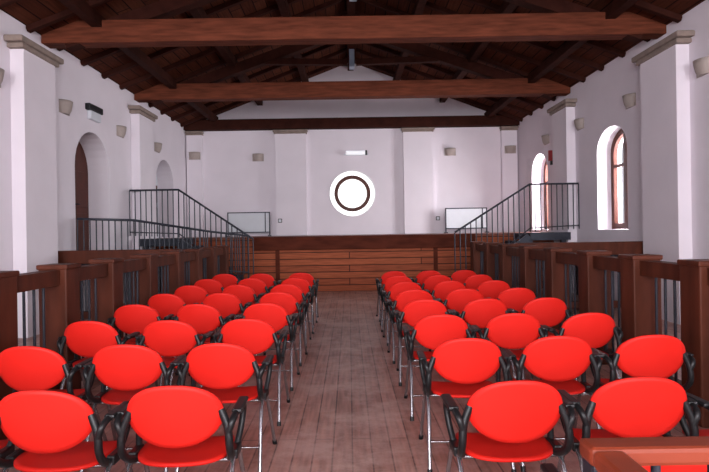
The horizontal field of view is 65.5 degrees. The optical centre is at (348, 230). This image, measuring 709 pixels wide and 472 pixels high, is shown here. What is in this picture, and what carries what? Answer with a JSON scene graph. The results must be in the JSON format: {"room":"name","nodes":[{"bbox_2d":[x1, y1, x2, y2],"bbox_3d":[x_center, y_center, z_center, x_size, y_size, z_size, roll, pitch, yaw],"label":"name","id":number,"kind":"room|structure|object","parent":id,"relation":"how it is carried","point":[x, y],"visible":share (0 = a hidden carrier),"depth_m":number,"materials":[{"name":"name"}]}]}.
{"room":"auditorium","nodes":[
{"label":"auditorium","id":0,"kind":"room"},
{"bbox_2d":[0,10,187,310],"bbox_3d":[-5.113,-0.780,6.550,0.500,4.660,21.100,-1,0,0],"label":"wall","id":1,"kind":"structure","parent":0,"point":[108,155],"depth_m":10.92,"materials":[{"name":"paint"}]},
{"bbox_2d":[0,68,4,87],"bbox_3d":[-4.817,-2.115,7.550,0.132,0.220,0.346,-1,0,0],"label":"wall sconce","id":2,"kind":"object","parent":1,"relation":"attached to","point":[2,71],"visible":1,"depth_m":7.58,"materials":[{"name":"ceramic"}]},
{"bbox_2d":[3,34,63,337],"bbox_3d":[-4.725,-0.621,8.375,0.269,4.330,1.170,-1,0,0],"label":"pilaster","id":3,"kind":"object","parent":1,"relation":"attached to","point":[32,66],"visible":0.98,"depth_m":8.12,"materials":[{"name":"paint"}]},
{"bbox_2d":[59,99,72,115],"bbox_3d":[-4.817,-2.115,9.450,0.132,0.220,0.346,-1,0,0],"label":"wall sconce","id":4,"kind":"object","parent":1,"relation":"attached to","point":[65,106],"visible":1,"depth_m":9.35,"materials":[{"name":"ceramic"}]},
{"bbox_2d":[75,142,88,249],"bbox_3d":[-5.280,-0.681,10.495,0.142,2.364,1.402,-1,0,0],"label":"door","id":5,"kind":"structure","parent":1,"relation":"in","point":[81,168],"depth_m":10.88,"materials":[{"name":"brown wood"}]},
{"bbox_2d":[85,103,102,122],"bbox_3d":[-4.835,-2.234,10.475,0.099,0.280,0.550,-1,0,0],"label":"emergency light","id":6,"kind":"object","parent":1,"relation":"attached to","point":[94,113],"visible":1,"depth_m":10.37,"materials":[{"name":"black plastic"}]},
{"bbox_2d":[116,125,126,137],"bbox_3d":[-4.817,-2.115,11.750,0.132,0.220,0.346,-1,0,0],"label":"wall sconce","id":7,"kind":"object","parent":1,"relation":"attached to","point":[121,130],"visible":1,"depth_m":11.64,"materials":[{"name":"ceramic"}]},
{"bbox_2d":[128,105,157,249],"bbox_3d":[-4.725,-0.621,12.775,0.269,4.330,1.170,-1,0,0],"label":"pilaster","id":8,"kind":"object","parent":1,"relation":"attached to","point":[142,156],"visible":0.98,"depth_m":12.46,"materials":[{"name":"paint"}]},
{"bbox_2d":[156,175,158,237],"bbox_3d":[-5.283,-0.836,14.600,0.142,2.054,1.392,-1,0,0],"label":"door","id":9,"kind":"structure","parent":1,"relation":"in","point":[156,175],"depth_m":15.22,"materials":[{"name":"brown wood"}]},
{"bbox_2d":[154,142,161,152],"bbox_3d":[-4.817,-2.115,14.000,0.132,0.220,0.346,-1,0,0],"label":"wall sconce","id":10,"kind":"object","parent":1,"relation":"attached to","point":[157,146],"visible":1,"depth_m":13.89,"materials":[{"name":"ceramic"}]},
{"bbox_2d":[0,0,704,126],"bbox_3d":[0.061,-4.087,6.400,11.150,2.249,21.400,-1,0,0],"label":"ceiling","id":11,"kind":"structure","parent":0,"point":[135,70],"depth_m":11.54,"materials":[{"name":"brown wood"}]},
{"bbox_2d":[183,115,519,130],"bbox_3d":[0.075,-3.212,16.440,9.950,0.300,0.280,-1,0,0],"label":"roof truss","id":12,"kind":"object","parent":11,"relation":"attached to","point":[473,120],"visible":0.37,"depth_m":16.30,"materials":[{"name":"brown wood"}]},
{"bbox_2d":[134,43,569,104],"bbox_3d":[0.064,-3.889,12.700,9.950,1.804,0.280,-1,0,0],"label":"roof truss","id":13,"kind":"object","parent":11,"relation":"attached to","point":[206,87],"visible":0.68,"depth_m":12.56,"materials":[{"name":"brown wood"}]},
{"bbox_2d":[41,0,666,51],"bbox_3d":[0.064,-3.889,8.900,9.950,1.804,0.280,-1,0,0],"label":"roof truss","id":14,"kind":"object","parent":11,"relation":"attached to","point":[148,25],"visible":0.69,"depth_m":8.76,"materials":[{"name":"brown wood"}]},
{"bbox_2d":[203,63,501,236],"bbox_3d":[0.097,-1.812,16.850,9.950,6.560,0.500,-1,0,0],"label":"wall","id":15,"kind":"structure","parent":0,"point":[233,182],"depth_m":16.60,"materials":[{"name":"paint"}]},
{"bbox_2d":[185,131,204,236],"bbox_3d":[-4.605,-1.399,16.494,0.525,3.158,0.209,-1,0,0],"label":"pilaster","id":16,"kind":"object","parent":15,"relation":"attached to","point":[194,139],"visible":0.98,"depth_m":16.46,"materials":[{"name":"paint"}]},
{"bbox_2d":[189,152,199,159],"bbox_3d":[-4.606,-2.238,16.393,0.346,0.220,0.132,-1,0,0],"label":"wall sconce","id":17,"kind":"object","parent":16,"relation":"attached to","point":[192,155],"visible":1,"depth_m":16.38,"materials":[{"name":"ceramic"}]},
{"bbox_2d":[252,153,263,160],"bbox_3d":[-2.735,-2.207,16.533,0.346,0.220,0.132,-1,0,0],"label":"wall sconce","id":18,"kind":"object","parent":15,"relation":"attached to","point":[257,156],"visible":1,"depth_m":16.51,"materials":[{"name":"ceramic"}]},
{"bbox_2d":[272,129,307,235],"bbox_3d":[-1.733,-1.444,16.494,1.040,3.158,0.209,-1,0,0],"label":"pilaster","id":19,"kind":"object","parent":15,"relation":"attached to","point":[290,144],"visible":0.98,"depth_m":16.46,"materials":[{"name":"paint"}]},
{"bbox_2d":[329,170,375,216],"bbox_3d":[0.102,-1.132,16.644,1.400,1.400,0.112,-1,0,0],"label":"window","id":20,"kind":"structure","parent":15,"relation":"in","point":[352,193],"depth_m":16.66,"materials":[{"name":"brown glass"}]},
{"bbox_2d":[344,150,367,155],"bbox_3d":[0.213,-2.344,16.547,0.740,0.140,0.104,-1,0,0],"label":"emergency light","id":21,"kind":"object","parent":15,"relation":"attached to","point":[348,153],"visible":1,"depth_m":16.50,"materials":[{"name":"white plastic"}]},
{"bbox_2d":[401,127,434,233],"bbox_3d":[2.077,-1.504,16.494,1.000,3.158,0.209,-1,0,0],"label":"pilaster","id":22,"kind":"object","parent":15,"relation":"attached to","point":[417,141],"visible":1,"depth_m":16.46,"materials":[{"name":"paint"}]},
{"bbox_2d":[444,148,455,155],"bbox_3d":[3.043,-2.378,16.533,0.346,0.220,0.132,-1,0,0],"label":"wall sconce","id":23,"kind":"object","parent":15,"relation":"attached to","point":[447,151],"visible":1,"depth_m":16.52,"materials":[{"name":"ceramic"}]},
{"bbox_2d":[499,126,518,231],"bbox_3d":[4.809,-1.547,16.494,0.525,3.158,0.209,-1,0,0],"label":"pilaster","id":24,"kind":"object","parent":15,"relation":"attached to","point":[508,134],"visible":0.99,"depth_m":16.46,"materials":[{"name":"paint"}]},
{"bbox_2d":[504,145,515,152],"bbox_3d":[4.812,-2.426,16.393,0.346,0.220,0.132,-1,0,0],"label":"wall sconce","id":25,"kind":"object","parent":24,"relation":"attached to","point":[510,148],"visible":1,"depth_m":16.37,"materials":[{"name":"ceramic"}]},
{"bbox_2d":[0,288,708,471],"bbox_3d":[0.150,1.568,6.400,10.950,0.200,21.400,-1,0,0],"label":"floor","id":26,"kind":"structure","parent":0,"point":[347,410],"depth_m":4.49,"materials":[{"name":"brown wood"}]},
{"bbox_2d":[0,439,22,471],"bbox_3d":[-1.881,1.098,2.629,0.578,0.816,0.609,-1,0,-2],"label":"armchair","id":27,"kind":"object","parent":26,"relation":"on","point":[7,447],"visible":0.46,"depth_m":2.66,"materials":[{"name":"red plastic"}]},
{"bbox_2d":[0,346,107,450],"bbox_3d":[-1.937,1.099,3.546,0.578,0.816,0.609,-1,0,1],"label":"armchair","id":28,"kind":"object","parent":26,"relation":"on","point":[22,368],"visible":0.48,"depth_m":3.35,"materials":[{"name":"red plastic"}]},
{"bbox_2d":[0,390,132,471],"bbox_3d":[-1.328,1.089,2.597,0.578,0.816,0.609,-1,0,1],"label":"armchair","id":29,"kind":"object","parent":26,"relation":"on","point":[49,428],"visible":0.91,"depth_m":2.41,"materials":[{"name":"red plastic"}]},
{"bbox_2d":[57,321,139,404],"bbox_3d":[-2.007,1.100,4.483,0.578,0.816,0.609,-1,0,1],"label":"armchair","id":30,"kind":"object","parent":26,"relation":"on","point":[85,339],"visible":0.48,"depth_m":4.29,"materials":[{"name":"red plastic"}]},
{"bbox_2d":[0,245,228,439],"bbox_3d":[-2.606,0.905,6.100,0.274,1.212,10.674,-1,0,0],"label":"wooden balustrade","id":31,"kind":"object","parent":26,"relation":"on","point":[58,284],"visible":0.6,"depth_m":5.53,"materials":[{"name":"brown wood"}]},
{"bbox_2d":[58,249,181,318],"bbox_3d":[-3.786,0.920,9.050,2.080,1.220,0.120,-1,0,0],"label":"parapet","id":32,"kind":"object","parent":26,"relation":"on","point":[74,256],"depth_m":8.99,"materials":[{"name":"brown wood"}]},
{"bbox_2d":[80,344,184,471],"bbox_3d":[-1.357,1.090,3.549,0.578,0.816,0.609,-1,0,-2],"label":"armchair","id":33,"kind":"object","parent":26,"relation":"on","point":[127,369],"visible":0.59,"depth_m":3.36,"materials":[{"name":"red plastic"}]},
{"bbox_2d":[106,304,177,391],"bbox_3d":[-2.030,1.100,5.429,0.578,0.816,0.609,-1,0,-3],"label":"armchair","id":34,"kind":"object","parent":26,"relation":"on","point":[129,319],"visible":0.38,"depth_m":5.23,"materials":[{"name":"red plastic"}]},
{"bbox_2d":[77,218,249,319],"bbox_3d":[-3.505,0.634,10.775,2.659,1.782,2.650,-1,0,0],"label":"railing","id":35,"kind":"object","parent":26,"relation":"on","point":[83,219],"visible":0.42,"depth_m":10.15,"materials":[{"name":"metal"}]},
{"bbox_2d":[144,294,198,346],"bbox_3d":[-2.025,1.100,6.325,0.578,0.816,0.609,-1,0,3],"label":"armchair","id":36,"kind":"object","parent":26,"relation":"on","point":[164,304],"visible":0.29,"depth_m":6.12,"materials":[{"name":"red plastic"}]},
{"bbox_2d":[131,320,214,428],"bbox_3d":[-1.385,1.090,4.457,0.578,0.816,0.609,-1,0,1],"label":"armchair","id":37,"kind":"object","parent":26,"relation":"on","point":[170,339],"visible":0.44,"depth_m":4.26,"materials":[{"name":"red plastic"}]},
{"bbox_2d":[114,385,247,471],"bbox_3d":[-0.777,1.081,2.635,0.578,0.816,0.609,-1,0,-2],"label":"armchair","id":38,"kind":"object","parent":26,"relation":"on","point":[177,423],"visible":1,"depth_m":2.45,"materials":[{"name":"red plastic"}]},
{"bbox_2d":[129,189,253,281],"bbox_3d":[-3.448,0.293,12.732,2.781,2.462,1.167,-1,0,0],"label":"railing","id":39,"kind":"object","parent":26,"relation":"on","point":[239,277],"depth_m":12.16,"materials":[{"name":"metal"}]},
{"bbox_2d":[173,285,217,335],"bbox_3d":[-2.034,1.100,7.250,0.578,0.816,0.609,-1,0,-3],"label":"armchair","id":40,"kind":"object","parent":26,"relation":"on","point":[191,294],"visible":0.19,"depth_m":7.04,"materials":[{"name":"red plastic"}]},
{"bbox_2d":[170,304,234,384],"bbox_3d":[-1.413,1.091,5.402,0.578,0.816,0.609,-1,0,3],"label":"armchair","id":41,"kind":"object","parent":26,"relation":"on","point":[204,318],"visible":0.38,"depth_m":5.20,"materials":[{"name":"red plastic"}]},
{"bbox_2d":[194,279,231,320],"bbox_3d":[-2.036,1.100,8.180,0.578,0.816,0.609,-1,0,2],"label":"armchair","id":42,"kind":"object","parent":26,"relation":"on","point":[211,286],"visible":0.17,"depth_m":7.96,"materials":[{"name":"red plastic"}]},
{"bbox_2d":[212,274,238,288],"bbox_3d":[-2.028,1.100,9.149,0.578,0.816,0.609,-1,0,-3],"label":"armchair","id":43,"kind":"object","parent":26,"relation":"on","point":[226,280],"visible":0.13,"depth_m":8.93,"materials":[{"name":"red plastic"}]},
{"bbox_2d":[175,343,276,471],"bbox_3d":[-0.777,1.081,3.548,0.578,0.816,0.609,-1,0,1],"label":"armchair","id":44,"kind":"object","parent":26,"relation":"on","point":[219,368],"visible":0.76,"depth_m":3.36,"materials":[{"name":"red plastic"}]},
{"bbox_2d":[201,293,251,335],"bbox_3d":[-1.409,1.090,6.313,0.578,0.816,0.609,-1,0,1],"label":"armchair","id":45,"kind":"object","parent":26,"relation":"on","point":[227,304],"visible":0.31,"depth_m":6.11,"materials":[{"name":"red plastic"}]},
{"bbox_2d":[219,285,264,329],"bbox_3d":[-1.405,1.090,7.244,0.578,0.816,0.609,-1,0,3],"label":"armchair","id":46,"kind":"object","parent":26,"relation":"on","point":[246,294],"visible":0.26,"depth_m":7.03,"materials":[{"name":"red plastic"}]},
{"bbox_2d":[213,318,289,425],"bbox_3d":[-0.782,1.081,4.473,0.578,0.816,0.609,-1,0,1],"label":"armchair","id":47,"kind":"object","parent":26,"relation":"on","point":[255,335],"visible":0.6,"depth_m":4.28,"materials":[{"name":"red plastic"}]},
{"bbox_2d":[235,278,273,318],"bbox_3d":[-1.402,1.090,8.195,0.578,0.816,0.609,-1,0,3],"label":"armchair","id":48,"kind":"object","parent":26,"relation":"on","point":[259,287],"visible":0.2,"depth_m":7.98,"materials":[{"name":"red plastic"}]},
{"bbox_2d":[247,273,280,307],"bbox_3d":[-1.408,1.090,9.101,0.578,0.816,0.609,-1,0,2],"label":"armchair","id":49,"kind":"object","parent":26,"relation":"on","point":[267,279],"visible":0.16,"depth_m":8.89,"materials":[{"name":"red plastic"}]},
{"bbox_2d":[236,303,299,390],"bbox_3d":[-0.781,1.081,5.389,0.578,0.816,0.609,-1,0,1],"label":"armchair","id":50,"kind":"object","parent":26,"relation":"on","point":[277,316],"visible":0.52,"depth_m":5.19,"materials":[{"name":"red plastic"}]},
{"bbox_2d":[255,292,306,365],"bbox_3d":[-0.778,1.081,6.323,0.578,0.816,0.609,-1,0,2],"label":"armchair","id":51,"kind":"object","parent":26,"relation":"on","point":[287,301],"visible":0.5,"depth_m":6.12,"materials":[{"name":"red plastic"}]},
{"bbox_2d":[270,284,311,347],"bbox_3d":[-0.790,1.081,7.238,0.578,0.816,0.609,-1,0,2],"label":"armchair","id":52,"kind":"object","parent":26,"relation":"on","point":[294,290],"visible":0.32,"depth_m":7.04,"materials":[{"name":"red plastic"}]},
{"bbox_2d":[277,278,314,333],"bbox_3d":[-0.785,1.081,8.180,0.578,0.816,0.609,-1,0,-2],"label":"armchair","id":53,"kind":"object","parent":26,"relation":"on","point":[303,284],"visible":0.41,"depth_m":7.99,"materials":[{"name":"red plastic"}]},
{"bbox_2d":[289,273,318,322],"bbox_3d":[-0.781,1.081,9.142,0.578,0.816,0.609,-1,0,-1],"label":"armchair","id":54,"kind":"object","parent":26,"relation":"on","point":[306,276],"visible":0.37,"depth_m":8.95,"materials":[{"name":"red plastic"}]},
{"bbox_2d":[155,232,553,292],"bbox_3d":[0.137,0.788,14.963,9.942,1.360,3.266,-1,0,0],"label":"stage","id":55,"kind":"object","parent":26,"relation":"on","point":[339,262],"visible":0.55,"depth_m":13.45,"materials":[{"name":"brown wood"}]},
{"bbox_2d":[227,212,270,236],"bbox_3d":[-2.943,-0.199,16.200,1.260,0.709,0.400,-1,0,0],"label":"whiteboard","id":56,"kind":"object","parent":55,"relation":"on","point":[248,222],"visible":0.91,"depth_m":16.20,"materials":[{"name":"white metal"}]},
{"bbox_2d":[444,207,488,232],"bbox_3d":[3.446,-0.315,16.200,1.240,0.739,0.400,-1,0,0],"label":"whiteboard","id":57,"kind":"object","parent":55,"relation":"on","point":[455,218],"visible":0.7,"depth_m":16.20,"materials":[{"name":"white metal"}]},
{"bbox_2d":[375,271,406,321],"bbox_3d":[0.734,1.057,9.174,0.578,0.816,0.609,-1,0,-2],"label":"armchair","id":58,"kind":"object","parent":26,"relation":"on","point":[386,275],"visible":0.36,"depth_m":8.97,"materials":[{"name":"red plastic"}]},
{"bbox_2d":[378,276,411,331],"bbox_3d":[0.733,1.057,8.257,0.578,0.816,0.609,-1,0,2],"label":"armchair","id":59,"kind":"object","parent":26,"relation":"on","point":[392,280],"visible":0.35,"depth_m":8.05,"materials":[{"name":"red plastic"}]},
{"bbox_2d":[382,282,424,345],"bbox_3d":[0.730,1.057,7.307,0.578,0.816,0.609,-1,0,-2],"label":"armchair","id":60,"kind":"object","parent":26,"relation":"on","point":[399,287],"visible":0.34,"depth_m":7.10,"materials":[{"name":"red plastic"}]},
{"bbox_2d":[386,289,437,363],"bbox_3d":[0.729,1.057,6.355,0.578,0.816,0.609,-1,0,-2],"label":"armchair","id":61,"kind":"object","parent":26,"relation":"on","point":[403,298],"visible":0.4,"depth_m":6.15,"materials":[{"name":"red plastic"}]},
{"bbox_2d":[394,299,453,385],"bbox_3d":[0.741,1.057,5.473,0.578,0.816,0.609,-1,0,3],"label":"armchair","id":62,"kind":"object","parent":26,"relation":"on","point":[416,310],"visible":0.45,"depth_m":5.27,"materials":[{"name":"red plastic"}]},
{"bbox_2d":[410,270,443,302],"bbox_3d":[1.314,1.048,9.184,0.578,0.816,0.609,-1,0,0],"label":"armchair","id":63,"kind":"object","parent":26,"relation":"on","point":[423,275],"visible":0.13,"depth_m":8.97,"materials":[{"name":"red plastic"}]},
{"bbox_2d":[417,275,455,315],"bbox_3d":[1.304,1.048,8.261,0.578,0.816,0.609,-1,0,0],"label":"armchair","id":64,"kind":"object","parent":26,"relation":"on","point":[429,282],"visible":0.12,"depth_m":8.05,"materials":[{"name":"red plastic"}]},
{"bbox_2d":[402,314,475,420],"bbox_3d":[0.735,1.057,4.530,0.578,0.816,0.609,-1,0,1],"label":"armchair","id":65,"kind":"object","parent":26,"relation":"on","point":[430,331],"visible":0.66,"depth_m":4.33,"materials":[{"name":"red plastic"}]},
{"bbox_2d":[425,281,469,324],"bbox_3d":[1.310,1.048,7.334,0.578,0.816,0.609,-1,0,0],"label":"armchair","id":66,"kind":"object","parent":26,"relation":"on","point":[440,290],"visible":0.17,"depth_m":7.12,"materials":[{"name":"red plastic"}]},
{"bbox_2d":[446,270,475,305],"bbox_3d":[1.889,1.039,9.176,0.578,0.816,0.609,-1,0,1],"label":"armchair","id":67,"kind":"object","parent":26,"relation":"on","point":[461,276],"visible":0.15,"depth_m":8.96,"materials":[{"name":"red plastic"}]},
{"bbox_2d":[437,289,487,339],"bbox_3d":[1.310,1.048,6.362,0.578,0.816,0.609,-1,0,2],"label":"armchair","id":68,"kind":"object","parent":26,"relation":"on","point":[457,299],"visible":0.22,"depth_m":6.15,"materials":[{"name":"red plastic"}]},
{"bbox_2d":[417,338,516,471],"bbox_3d":[0.739,1.057,3.581,0.578,0.816,0.609,-1,0,2],"label":"armchair","id":69,"kind":"object","parent":26,"relation":"on","point":[465,362],"visible":0.8,"depth_m":3.39,"materials":[{"name":"red plastic"}]},
{"bbox_2d":[464,274,491,289],"bbox_3d":[1.894,1.039,8.229,0.578,0.816,0.609,-1,0,-2],"label":"armchair","id":70,"kind":"object","parent":26,"relation":"on","point":[472,282],"visible":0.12,"depth_m":8.01,"materials":[{"name":"red plastic"}]},
{"bbox_2d":[451,298,515,378],"bbox_3d":[1.308,1.048,5.473,0.578,0.816,0.609,-1,0,-2],"label":"armchair","id":71,"kind":"object","parent":26,"relation":"on","point":[479,312],"visible":0.33,"depth_m":5.27,"materials":[{"name":"red plastic"}]},
{"bbox_2d":[477,280,509,329],"bbox_3d":[1.883,1.039,7.300,0.578,0.816,0.609,-1,0,3],"label":"armchair","id":72,"kind":"object","parent":26,"relation":"on","point":[492,289],"visible":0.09,"depth_m":7.09,"materials":[{"name":"red plastic"}]},
{"bbox_2d":[441,380,575,471],"bbox_3d":[0.743,1.057,2.630,0.578,0.816,0.609,-1,0,-1],"label":"armchair","id":73,"kind":"object","parent":26,"relation":"on","point":[512,418],"visible":1,"depth_m":2.44,"materials":[{"name":"red plastic"}]},
{"bbox_2d":[471,313,547,379],"bbox_3d":[1.313,1.048,4.539,0.578,0.816,0.609,-1,0,2],"label":"armchair","id":74,"kind":"object","parent":26,"relation":"on","point":[509,330],"visible":0.46,"depth_m":4.34,"materials":[{"name":"red plastic"}]},
{"bbox_2d":[487,288,539,346],"bbox_3d":[1.895,1.038,6.370,0.578,0.816,0.609,-1,0,2],"label":"armchair","id":75,"kind":"object","parent":26,"relation":"on","point":[516,299],"visible":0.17,"depth_m":6.16,"materials":[{"name":"red plastic"}]},
{"bbox_2d":[454,182,579,271],"bbox_3d":[3.686,0.181,12.732,2.820,2.462,1.167,-1,0,0],"label":"staircase","id":76,"kind":"structure","parent":26,"relation":"on","point":[524,237],"depth_m":12.16,"materials":[{"name":"metal"}]},
{"bbox_2d":[508,297,577,380],"bbox_3d":[1.885,1.039,5.472,0.578,0.816,0.609,-1,0,-1],"label":"armchair","id":77,"kind":"object","parent":26,"relation":"on","point":[549,311],"visible":0.34,"depth_m":5.27,"materials":[{"name":"red plastic"}]},
{"bbox_2d":[502,336,601,471],"bbox_3d":[1.309,1.048,3.604,0.578,0.816,0.609,-1,0,3],"label":"armchair","id":78,"kind":"object","parent":26,"relation":"on","point":[557,360],"visible":0.62,"depth_m":3.41,"materials":[{"name":"red plastic"}]},
{"bbox_2d":[514,241,642,308],"bbox_3d":[3.958,0.798,9.350,2.290,1.220,0.120,-1,0,0],"label":"parapet","id":79,"kind":"object","parent":26,"relation":"on","point":[617,247],"depth_m":9.29,"materials":[{"name":"brown wood"}]},
{"bbox_2d":[539,313,622,395],"bbox_3d":[1.879,1.039,4.499,0.578,0.816,0.609,-1,0,-2],"label":"armchair","id":80,"kind":"object","parent":26,"relation":"on","point":[597,329],"visible":0.42,"depth_m":4.30,"materials":[{"name":"red plastic"}]},
{"bbox_2d":[470,241,708,427],"bbox_3d":[2.673,0.822,6.675,0.274,1.212,9.724,-1,0,0],"label":"wooden balustrade","id":81,"kind":"object","parent":26,"relation":"on","point":[640,275],"visible":0.69,"depth_m":5.07,"materials":[{"name":"brown wood"}]},
{"bbox_2d":[576,255,617,294],"bbox_3d":[4.536,0.876,10.775,1.144,1.045,2.650,-1,0,0],"label":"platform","id":82,"kind":"object","parent":26,"relation":"on","point":[610,255],"visible":0.02,"depth_m":11.98,"materials":[{"name":"wood"}]},
{"bbox_2d":[540,463,706,471],"bbox_3d":[0.943,1.054,1.807,0.578,0.816,0.609,-1,0,1],"label":"armchair","id":83,"kind":"object","parent":26,"relation":"on","point":[545,467],"visible":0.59,"depth_m":1.57,"materials":[{"name":"red plastic"}]},
{"bbox_2d":[557,377,700,471],"bbox_3d":[1.315,1.048,2.655,0.578,0.816,0.609,-1,0,2],"label":"armchair","id":84,"kind":"object","parent":26,"relation":"on","point":[631,406],"visible":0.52,"depth_m":2.46,"materials":[{"name":"red plastic"}]},
{"bbox_2d":[590,335,695,436],"bbox_3d":[1.880,1.039,3.593,0.578,0.816,0.609,-1,0,1],"label":"armchair","id":85,"kind":"object","parent":26,"relation":"on","point":[662,356],"visible":0.49,"depth_m":3.40,"materials":[{"name":"red plastic"}]},
{"bbox_2d":[579,436,708,471],"bbox_3d":[1.560,0.938,-0.150,2.110,1.015,2.700,-1,0,0],"label":"table","id":86,"kind":"object","parent":26,"relation":"on","point":[629,454],"visible":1,"depth_m":1.13,"materials":[{"name":"brown wood"}]},
{"bbox_2d":[679,391,708,436],"bbox_3d":[1.885,1.039,2.630,0.578,0.816,0.609,-1,0,-3],"label":"armchair","id":87,"kind":"object","parent":26,"relation":"on","point":[703,403],"visible":0.24,"depth_m":2.67,"materials":[{"name":"red plastic"}]},
{"bbox_2d":[517,0,708,299],"bbox_3d":[5.336,-0.944,6.550,0.500,4.660,21.100,-1,0,0],"label":"wall","id":88,"kind":"structure","parent":0,"point":[599,102],"depth_m":10.88,"materials":[{"name":"paint"}]},
{"bbox_2d":[541,134,548,144],"bbox_3d":[4.997,-2.329,14.100,0.132,0.220,0.346,-1,0,0],"label":"wall sconce","id":89,"kind":"object","parent":88,"relation":"attached to","point":[545,138],"visible":1,"depth_m":14.00,"materials":[{"name":"ceramic"}]},
{"bbox_2d":[544,162,547,229],"bbox_3d":[5.444,-1.051,14.700,0.100,2.024,1.194,-1,0,0],"label":"window","id":90,"kind":"structure","parent":88,"relation":"in","point":[545,165],"depth_m":15.18,"materials":[{"name":"brown wood"}]},
{"bbox_2d":[548,150,552,164],"bbox_3d":[5.021,-1.829,13.750,0.099,0.360,0.100,-1,0,0],"label":"exit sign","id":91,"kind":"object","parent":88,"relation":"attached to","point":[550,154],"visible":0.91,"depth_m":13.72,"materials":[{"name":"red plastic"}]},
{"bbox_2d":[547,98,576,292],"bbox_3d":[4.953,-0.773,12.775,0.269,4.330,1.170,-1,0,0],"label":"pilaster","id":92,"kind":"object","parent":88,"relation":"attached to","point":[562,113],"visible":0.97,"depth_m":12.46,"materials":[{"name":"paint"}]},
{"bbox_2d":[574,118,583,130],"bbox_3d":[4.997,-2.329,12.050,0.132,0.220,0.346,-1,0,0],"label":"wall sconce","id":93,"kind":"object","parent":88,"relation":"attached to","point":[579,123],"visible":1,"depth_m":11.95,"materials":[{"name":"ceramic"}]},
{"bbox_2d":[611,129,627,228],"bbox_3d":[5.404,-1.035,10.680,0.100,1.994,1.214,-1,0,0],"label":"window","id":94,"kind":"structure","parent":88,"relation":"in","point":[619,181],"depth_m":11.00,"materials":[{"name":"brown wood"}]},
{"bbox_2d":[622,93,635,108],"bbox_3d":[4.997,-2.329,9.900,0.132,0.220,0.346,-1,0,0],"label":"wall sconce","id":95,"kind":"object","parent":88,"relation":"attached to","point":[629,100],"visible":1,"depth_m":9.80,"materials":[{"name":"ceramic"}]},
{"bbox_2d":[631,30,694,324],"bbox_3d":[4.953,-0.773,8.700,0.269,4.330,1.320,-1,0,0],"label":"pilaster","id":96,"kind":"object","parent":88,"relation":"attached to","point":[664,66],"visible":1,"depth_m":8.46,"materials":[{"name":"paint"}]},
{"bbox_2d":[693,56,708,77],"bbox_3d":[4.997,-2.329,7.850,0.132,0.220,0.346,-1,0,0],"label":"wall sconce","id":97,"kind":"object","parent":88,"relation":"attached to","point":[701,65],"visible":1,"depth_m":7.78,"materials":[{"name":"ceramic"}]}
]}

